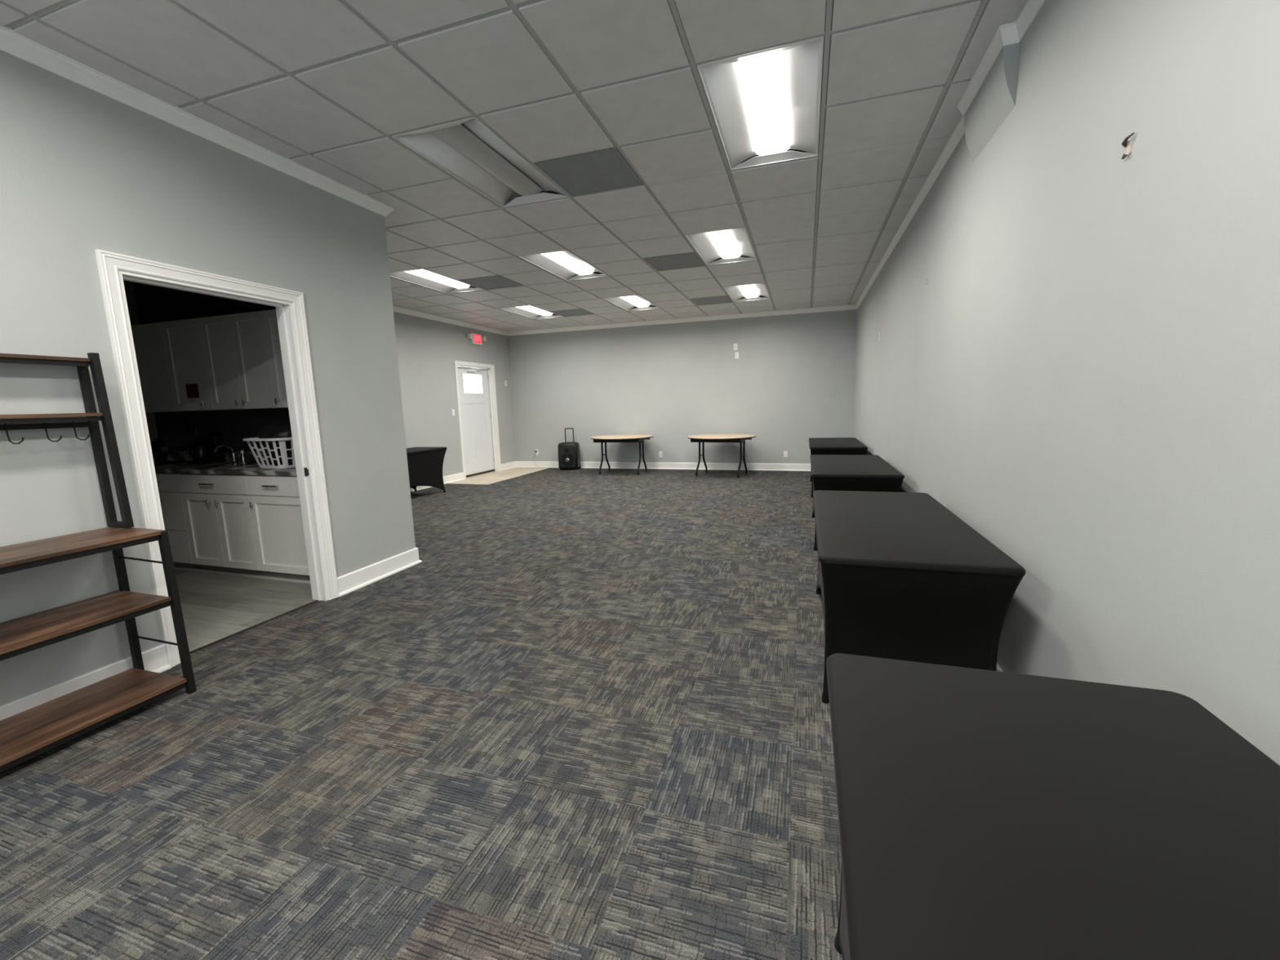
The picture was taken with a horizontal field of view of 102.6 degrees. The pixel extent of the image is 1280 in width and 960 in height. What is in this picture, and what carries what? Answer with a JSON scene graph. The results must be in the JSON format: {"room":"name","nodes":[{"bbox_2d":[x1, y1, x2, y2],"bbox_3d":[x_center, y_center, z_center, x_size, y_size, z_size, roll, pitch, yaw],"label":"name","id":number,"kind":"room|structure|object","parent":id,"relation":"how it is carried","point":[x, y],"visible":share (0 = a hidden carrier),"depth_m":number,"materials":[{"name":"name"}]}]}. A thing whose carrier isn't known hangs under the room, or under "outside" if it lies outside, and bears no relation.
{"room":"event hall","nodes":[
{"label":"event hall","id":0,"kind":"room"},
{"bbox_2d":[0,50,415,706],"bbox_3d":[-3.080,-0.349,1.116,0.120,3.280,6.730,1,9,18],"label":"wall","id":1,"kind":"structure","parent":0,"point":[83,171],"depth_m":2.51,"materials":[{"name":"paint"}]},
{"bbox_2d":[0,644,171,720],"bbox_3d":[-3.253,1.296,0.438,0.032,0.135,4.861,1,9,18],"label":"baseboard","id":2,"kind":"structure","parent":1,"relation":"attached to","point":[154,659],"depth_m":2.42,"materials":[{"name":"paint"}]},
{"bbox_2d":[0,25,395,217],"bbox_3d":[-3.259,-1.643,1.002,0.560,0.078,6.790,1,9,18],"label":"trim","id":3,"kind":"structure","parent":1,"relation":"attached to","point":[12,43],"depth_m":2.65,"materials":[{"name":"paint"}]},
{"bbox_2d":[94,248,338,667],"bbox_3d":[-2.443,-0.118,3.095,0.147,2.127,1.051,1,9,18],"label":"door frame","id":4,"kind":"structure","parent":1,"relation":"in","point":[113,268],"depth_m":2.96,"materials":[{"name":"paint"}]},
{"bbox_2d":[337,547,422,596],"bbox_3d":[-2.302,0.713,4.189,0.530,0.135,0.848,1,9,18],"label":"baseboard","id":5,"kind":"structure","parent":1,"relation":"attached to","point":[348,583],"depth_m":4.05,"materials":[{"name":"paint"}]},
{"bbox_2d":[132,281,289,451],"bbox_3d":[-3.553,-0.736,4.669,2.960,2.933,0.015,1,9,18],"label":"wall","id":6,"kind":"structure","parent":0,"point":[154,304],"depth_m":4.79,"materials":[{"name":"black paint"}]},
{"bbox_2d":[130,322,197,413],"bbox_3d":[-4.546,-1.015,4.755,0.994,0.763,0.341,1,9,18],"label":"upper cabinet","id":7,"kind":"object","parent":6,"relation":"attached to","point":[148,339],"visible":0.15,"depth_m":4.54,"materials":[{"name":"paint"}]},
{"bbox_2d":[160,317,248,411],"bbox_3d":[-3.844,-1.001,4.530,0.479,0.763,0.341,1,9,18],"label":"upper cabinet","id":8,"kind":"object","parent":6,"relation":"attached to","point":[183,339],"visible":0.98,"depth_m":4.40,"materials":[{"name":"paint"}]},
{"bbox_2d":[185,383,202,402],"bbox_3d":[-3.861,-0.752,4.435,0.175,0.155,0.002,1,9,18],"label":"notice","id":9,"kind":"object","parent":8,"relation":"attached to","point":[192,389],"visible":0.93,"depth_m":4.44,"materials":[{"name":"red paper"}]},
{"bbox_2d":[200,311,277,409],"bbox_3d":[-3.272,-0.989,4.348,0.719,0.763,0.341,1,9,18],"label":"upper cabinet","id":10,"kind":"object","parent":6,"relation":"attached to","point":[236,349],"visible":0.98,"depth_m":4.22,"materials":[{"name":"paint"}]},
{"bbox_2d":[262,309,288,408],"bbox_3d":[-2.570,-0.975,4.123,0.754,0.763,0.341,1,9,18],"label":"upper cabinet","id":11,"kind":"object","parent":6,"relation":"attached to","point":[270,320],"visible":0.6,"depth_m":4.09,"materials":[{"name":"paint"}]},
{"bbox_2d":[123,280,515,476],"bbox_3d":[-3.891,-1.374,8.166,0.140,3.280,6.590,1,9,18],"label":"wall","id":12,"kind":"structure","parent":0,"point":[428,349],"depth_m":9.01,"materials":[{"name":"paint"}]},
{"bbox_2d":[409,472,464,492],"bbox_3d":[-4.037,0.263,7.538,0.032,0.135,4.593,1,9,18],"label":"baseboard","id":13,"kind":"structure","parent":12,"relation":"attached to","point":[457,477],"depth_m":9.31,"materials":[{"name":"paint"}]},
{"bbox_2d":[466,333,486,345],"bbox_3d":[-3.171,-2.737,9.956,0.083,0.200,0.530,1,9,18],"label":"exit sign","id":14,"kind":"object","parent":12,"relation":"attached to","point":[475,339],"visible":1,"depth_m":9.92,"materials":[{"name":"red plastic"}]},
{"bbox_2d":[453,360,501,479],"bbox_3d":[-3.248,-1.194,10.165,0.163,2.202,1.264,1,9,18],"label":"door","id":15,"kind":"structure","parent":12,"relation":"in","point":[476,392],"depth_m":10.25,"materials":[{"name":"paint"}]},
{"bbox_2d":[0,563,843,959],"bbox_3d":[-2.453,1.264,1.167,7.265,0.060,6.730,1,9,18],"label":"floor","id":16,"kind":"structure","parent":0,"point":[420,761],"depth_m":1.82,"materials":[{"name":"carpet"}]},
{"bbox_2d":[0,352,196,773],"bbox_3d":[-2.557,0.310,1.885,0.412,1.622,1.180,1,9,18],"label":"ladder shelf","id":17,"kind":"object","parent":16,"relation":"on","point":[26,735],"visible":1,"depth_m":2.26,"materials":[{"name":"brown wood"}]},
{"bbox_2d":[155,472,204,568],"bbox_3d":[-4.011,0.326,4.643,0.642,0.865,0.624,1,9,18],"label":"base cabinet","id":18,"kind":"object","parent":16,"relation":"on","point":[170,492],"visible":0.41,"depth_m":4.32,"materials":[{"name":"paint"}]},
{"bbox_2d":[177,473,269,576],"bbox_3d":[-3.338,0.340,4.427,0.770,0.865,0.624,1,9,18],"label":"base cabinet","id":19,"kind":"object","parent":16,"relation":"on","point":[216,507],"visible":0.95,"depth_m":4.16,"materials":[{"name":"paint"}]},
{"bbox_2d":[245,475,310,580],"bbox_3d":[-2.594,0.355,4.189,0.790,0.865,0.624,1,9,18],"label":"base cabinet","id":20,"kind":"object","parent":16,"relation":"on","point":[274,501],"visible":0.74,"depth_m":3.97,"materials":[{"name":"paint"}]},
{"bbox_2d":[813,490,1026,703],"bbox_3d":[1.309,0.542,2.755,0.712,0.702,1.620,1,9,18],"label":"covered table","id":21,"kind":"object","parent":16,"relation":"on","point":[900,576],"visible":0.95,"depth_m":2.15,"materials":[{"name":"black fabric"}]},
{"bbox_2d":[826,653,1279,959],"bbox_3d":[0.571,0.901,0.473,0.712,0.702,1.620,1,9,18],"label":"covered table","id":22,"kind":"object","parent":16,"relation":"on","point":[983,814],"visible":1,"depth_m":0.76,"materials":[{"name":"black fabric"}]},
{"bbox_3d":[-4.667,0.310,4.870,0.744,0.865,0.592,1,9,18],"label":"base cabinet","id":23,"kind":"object","parent":16,"relation":"on","visible":0},
{"bbox_2d":[153,451,297,475],"bbox_3d":[-3.633,-0.156,4.455,2.956,0.122,0.602,1,9,18],"label":"countertop","id":24,"kind":"structure","parent":23,"relation":"on","point":[252,468],"depth_m":4.27,"materials":[{"name":"grey stone"}]},
{"bbox_2d":[151,449,192,466],"bbox_3d":[-4.400,-0.203,4.684,0.406,0.124,0.307,1,9,18],"label":"dish rack","id":25,"kind":"object","parent":24,"relation":"on","point":[166,462],"visible":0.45,"depth_m":4.74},
{"bbox_2d":[150,438,177,462],"bbox_3d":[-4.345,-0.268,4.660,0.333,0.220,0.051,1,9,15],"label":"frying pan","id":26,"kind":"object","parent":25,"relation":"in","point":[157,445],"visible":0.9,"depth_m":4.65,"materials":[{"name":"black metal"}]},
{"bbox_2d":[150,438,168,462],"bbox_3d":[-4.401,-0.269,4.674,0.220,0.220,0.040,1,9,18],"label":"bowl","id":27,"kind":"object","parent":26,"relation":"on","point":[157,445],"depth_m":4.65,"materials":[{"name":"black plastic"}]},
{"bbox_2d":[182,426,226,464],"bbox_3d":[-3.967,-0.317,4.665,0.190,0.330,0.220,1,9,18],"label":"coffee maker","id":28,"kind":"object","parent":24,"relation":"on","point":[211,437],"visible":0.99,"depth_m":4.64,"materials":[{"name":"black plastic"}]},
{"bbox_2d":[213,444,240,464],"bbox_3d":[-3.626,-0.226,4.502,0.189,0.181,0.112,-9,12,-43],"label":"kitchen faucet","id":29,"kind":"object","parent":24,"relation":"on","point":[233,455],"visible":0.99,"depth_m":4.53,"materials":[{"name":"silver metal"}]},
{"bbox_2d":[239,449,247,465],"bbox_3d":[-3.415,-0.193,4.410,0.048,0.130,0.047,1,9,18],"label":"soap bottle","id":30,"kind":"object","parent":24,"relation":"on","point":[243,461],"visible":1,"depth_m":4.40,"materials":[{"name":"silver metal"}]},
{"bbox_2d":[242,437,295,468],"bbox_3d":[-2.884,-0.238,4.215,0.432,0.242,0.518,1,9,18],"label":"laundry basket","id":31,"kind":"object","parent":24,"relation":"on","point":[282,442],"visible":0.48,"depth_m":4.01,"materials":[{"name":"white plastic"}]},
{"bbox_2d":[257,421,295,466],"bbox_3d":[-2.881,-0.308,4.204,0.342,0.350,0.423,1,9,18],"label":"bag","id":32,"kind":"object","parent":31,"relation":"in","point":[278,429],"visible":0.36,"depth_m":4.05,"materials":[{"name":"plastic"}]},
{"bbox_2d":[173,566,310,583],"bbox_3d":[-3.672,0.782,4.383,2.945,0.021,0.014,1,9,18],"label":"toe kick","id":33,"kind":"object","parent":23,"relation":"attached to","point":[299,580],"depth_m":4.25,"materials":[{"name":"paint"}]},
{"bbox_2d":[449,466,549,484],"bbox_3d":[-2.849,-0.086,10.322,1.180,0.062,2.480,1,9,18],"label":"floor","id":34,"kind":"structure","parent":0,"point":[486,478],"depth_m":10.05,"materials":[{"name":"beige tile"}]},
{"bbox_2d":[0,0,1027,332],"bbox_3d":[-1.502,-2.144,3.768,7.032,0.020,13.184,1,9,18],"label":"ceiling","id":35,"kind":"structure","parent":0,"point":[493,62],"depth_m":2.79,"materials":[{"name":"tile"}]},
{"bbox_2d":[389,268,484,293],"bbox_3d":[-2.593,-2.564,6.532,0.578,0.089,1.187,1,9,18],"label":"ceiling light","id":36,"kind":"object","parent":35,"relation":"attached to","point":[422,277],"visible":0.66,"depth_m":6.59,"materials":[{"name":"white plastic"}]},
{"bbox_2d":[391,115,568,207],"bbox_3d":[-1.013,-2.156,3.494,0.578,0.089,1.187,1,9,18],"label":"ceiling light","id":37,"kind":"object","parent":35,"relation":"attached to","point":[468,149],"visible":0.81,"depth_m":3.43,"materials":[{"name":"white plastic"}]},
{"bbox_2d":[458,275,523,289],"bbox_3d":[-1.920,-2.579,6.636,0.582,0.056,0.582,1,9,18],"label":"ceiling vent","id":38,"kind":"object","parent":35,"relation":"in","point":[495,282],"visible":0.98,"depth_m":6.62,"materials":[{"name":"grey metal"}]},
{"bbox_2d":[0,0,987,325],"bbox_3d":[-1.504,-2.157,3.769,7.056,0.030,13.217,1,9,18],"label":"grid","id":39,"kind":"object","parent":35,"relation":"attached to","point":[828,27],"depth_m":2.69,"materials":[{"name":"paint"}]},
{"bbox_2d":[500,305,562,319],"bbox_3d":[-1.852,-2.925,8.827,0.578,0.089,1.187,1,9,18],"label":"ceiling light","id":40,"kind":"object","parent":35,"relation":"attached to","point":[529,311],"visible":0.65,"depth_m":8.93,"materials":[{"name":"white plastic"}]},
{"bbox_2d":[519,249,608,280],"bbox_3d":[-0.852,-2.529,5.975,0.578,0.089,1.187,1,9,18],"label":"ceiling light","id":41,"kind":"object","parent":35,"relation":"attached to","point":[564,264],"visible":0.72,"depth_m":6.01,"materials":[{"name":"white plastic"}]},
{"bbox_2d":[549,308,594,316],"bbox_3d":[-1.178,-2.940,8.930,0.582,0.056,0.582,1,9,18],"label":"ceiling vent","id":42,"kind":"object","parent":35,"relation":"in","point":[576,312],"visible":0.82,"depth_m":8.93,"materials":[{"name":"grey metal"}]},
{"bbox_2d":[534,147,643,196],"bbox_3d":[-0.339,-2.171,3.598,0.582,0.056,0.582,1,9,18],"label":"ceiling vent","id":43,"kind":"object","parent":35,"relation":"in","point":[605,170],"visible":1,"depth_m":3.56,"materials":[{"name":"grey metal"}]},
{"bbox_2d":[603,294,660,311],"bbox_3d":[-0.110,-2.890,8.269,0.578,0.089,1.187,1,9,18],"label":"ceiling light","id":44,"kind":"object","parent":35,"relation":"attached to","point":[627,303],"visible":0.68,"depth_m":8.37,"materials":[{"name":"white plastic"}]},
{"bbox_2d":[643,252,704,271],"bbox_3d":[0.402,-2.532,5.893,0.582,0.056,0.582,1,9,18],"label":"tile","id":45,"kind":"object","parent":35,"relation":"in","point":[689,260],"visible":0.98,"depth_m":5.87,"materials":[{"name":"grey metal"}]},
{"bbox_2d":[689,295,732,305],"bbox_3d":[1.144,-2.893,8.187,0.582,0.056,0.582,1,9,18],"label":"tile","id":46,"kind":"object","parent":35,"relation":"in","point":[722,299],"visible":0.87,"depth_m":8.18,"materials":[{"name":"grey metal"}]},
{"bbox_2d":[684,226,756,265],"bbox_3d":[0.890,-2.494,5.417,0.578,0.089,1.187,1,9,18],"label":"ceiling light","id":47,"kind":"object","parent":35,"relation":"attached to","point":[729,244],"visible":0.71,"depth_m":5.43,"materials":[{"name":"white plastic"}]},
{"bbox_2d":[723,282,770,302],"bbox_3d":[1.631,-2.855,7.712,0.578,0.089,1.187,1,9,18],"label":"ceiling light","id":48,"kind":"object","parent":35,"relation":"attached to","point":[751,291],"visible":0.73,"depth_m":7.80,"materials":[{"name":"white plastic"}]},
{"bbox_2d":[697,35,823,169],"bbox_3d":[0.728,-2.121,2.937,0.578,0.089,1.187,1,9,18],"label":"ceiling light","id":49,"kind":"object","parent":35,"relation":"attached to","point":[766,103],"visible":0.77,"depth_m":2.84,"materials":[{"name":"white plastic"}]},
{"bbox_2d":[410,467,822,596],"bbox_3d":[-0.407,0.280,7.418,7.215,0.060,6.570,1,9,18],"label":"floor","id":50,"kind":"structure","parent":0,"point":[754,531],"depth_m":5.63,"materials":[{"name":"carpet"}]},
{"bbox_2d":[406,447,447,492],"bbox_3d":[-3.646,-0.060,7.651,0.630,0.723,1.652,1,9,18],"label":"covered table","id":51,"kind":"object","parent":50,"relation":"on","point":[425,464],"visible":0.4,"depth_m":7.90,"materials":[{"name":"black fabric"}]},
{"bbox_2d":[558,427,581,470],"bbox_3d":[-1.489,-0.650,10.731,0.410,0.864,0.367,-1,8,6],"label":"speaker","id":52,"kind":"object","parent":50,"relation":"on","point":[569,456],"visible":1,"depth_m":10.59},
{"bbox_2d":[559,446,575,466],"bbox_3d":[-1.501,-0.479,10.588,0.330,0.430,0.012,-1,8,6],"label":"grille","id":53,"kind":"object","parent":52,"relation":"attached to","point":[566,454],"depth_m":10.58,"materials":[{"name":"black plastic"}]},
{"bbox_2d":[591,434,653,475],"bbox_3d":[-0.336,-0.494,9.977,1.216,0.715,1.216,1,9,17],"label":"round table","id":54,"kind":"object","parent":50,"relation":"on","point":[639,438],"visible":1,"depth_m":9.74,"materials":[{"name":"brown wood"}]},
{"bbox_2d":[688,433,755,478],"bbox_3d":[1.482,-0.445,9.312,1.216,0.715,1.216,3,9,27],"label":"round table","id":55,"kind":"object","parent":50,"relation":"on","point":[717,437],"visible":1,"depth_m":9.08,"materials":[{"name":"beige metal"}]},
{"bbox_2d":[808,437,867,497],"bbox_3d":[2.851,-0.209,7.526,0.712,0.702,1.750,1,9,18],"label":"covered table","id":56,"kind":"object","parent":50,"relation":"on","point":[818,446],"visible":0.38,"depth_m":6.82,"materials":[{"name":"black fabric"}]},
{"bbox_2d":[809,454,904,550],"bbox_3d":[2.045,0.184,5.032,0.712,0.702,1.620,1,9,18],"label":"covered table","id":57,"kind":"object","parent":50,"relation":"on","point":[854,473],"visible":0.41,"depth_m":4.37,"materials":[{"name":"black fabric"}]},
{"bbox_2d":[452,0,833,316],"bbox_3d":[-1.532,-2.359,3.737,7.215,0.060,13.400,1,9,18],"label":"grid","id":58,"kind":"object","parent":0,"point":[797,150],"depth_m":4.33,"materials":[{"name":"grey metal"}]},
{"bbox_2d":[507,297,857,463],"bbox_3d":[0.449,-1.804,10.261,7.112,3.280,0.120,1,9,18],"label":"wall","id":59,"kind":"structure","parent":0,"point":[791,382],"depth_m":10.04,"materials":[{"name":"paint"}]},
{"bbox_2d":[501,461,810,471],"bbox_3d":[0.445,-0.243,10.120,6.974,0.135,0.615,1,9,18],"label":"baseboard","id":60,"kind":"structure","parent":59,"relation":"attached to","point":[650,465],"depth_m":10.35,"materials":[{"name":"paint"}]},
{"bbox_2d":[733,343,737,350],"bbox_3d":[1.798,-2.505,9.645,0.072,0.120,0.012,1,9,18],"label":"wall plate","id":61,"kind":"object","parent":59,"relation":"attached to","point":[735,344],"visible":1,"depth_m":9.64,"materials":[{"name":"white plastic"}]},
{"bbox_2d":[734,351,738,358],"bbox_3d":[1.826,-2.350,9.662,0.072,0.120,0.009,1,9,18],"label":"wall outlet","id":62,"kind":"object","parent":59,"relation":"attached to","point":[736,353],"visible":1,"depth_m":9.66,"materials":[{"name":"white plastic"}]},
{"bbox_2d":[783,451,787,457],"bbox_3d":[2.744,-0.483,9.659,0.072,0.120,0.009,1,9,18],"label":"wall outlet","id":63,"kind":"object","parent":59,"relation":"attached to","point":[785,453],"visible":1,"depth_m":9.66,"materials":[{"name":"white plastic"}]},
{"bbox_2d":[853,0,1279,765],"bbox_3d":[1.953,-0.756,2.926,0.293,3.280,13.320,1,9,18],"label":"wall","id":64,"kind":"structure","parent":0,"point":[1084,372],"depth_m":1.54,"materials":[{"name":"paint"}]},
{"bbox_2d":[392,0,1045,335],"bbox_3d":[-1.503,-2.103,3.770,7.067,0.078,13.204,1,9,18],"label":"trim","id":65,"kind":"structure","parent":64,"relation":"attached to","point":[1011,33],"depth_m":4.09,"materials":[{"name":"paint"}]},
{"bbox_2d":[995,663,1003,671],"bbox_3d":[1.879,0.780,3.128,0.032,0.088,13.200,1,9,17],"label":"baseboard","id":66,"kind":"structure","parent":64,"relation":"attached to","point":[998,668],"depth_m":2.34,"materials":[{"name":"paint"}]},
{"bbox_2d":[1121,132,1134,159],"bbox_3d":[1.403,-0.960,1.476,0.017,0.057,0.042,1,9,18],"label":"wall anchor","id":67,"kind":"object","parent":64,"relation":"attached to","point":[1127,144],"visible":1,"depth_m":1.48,"materials":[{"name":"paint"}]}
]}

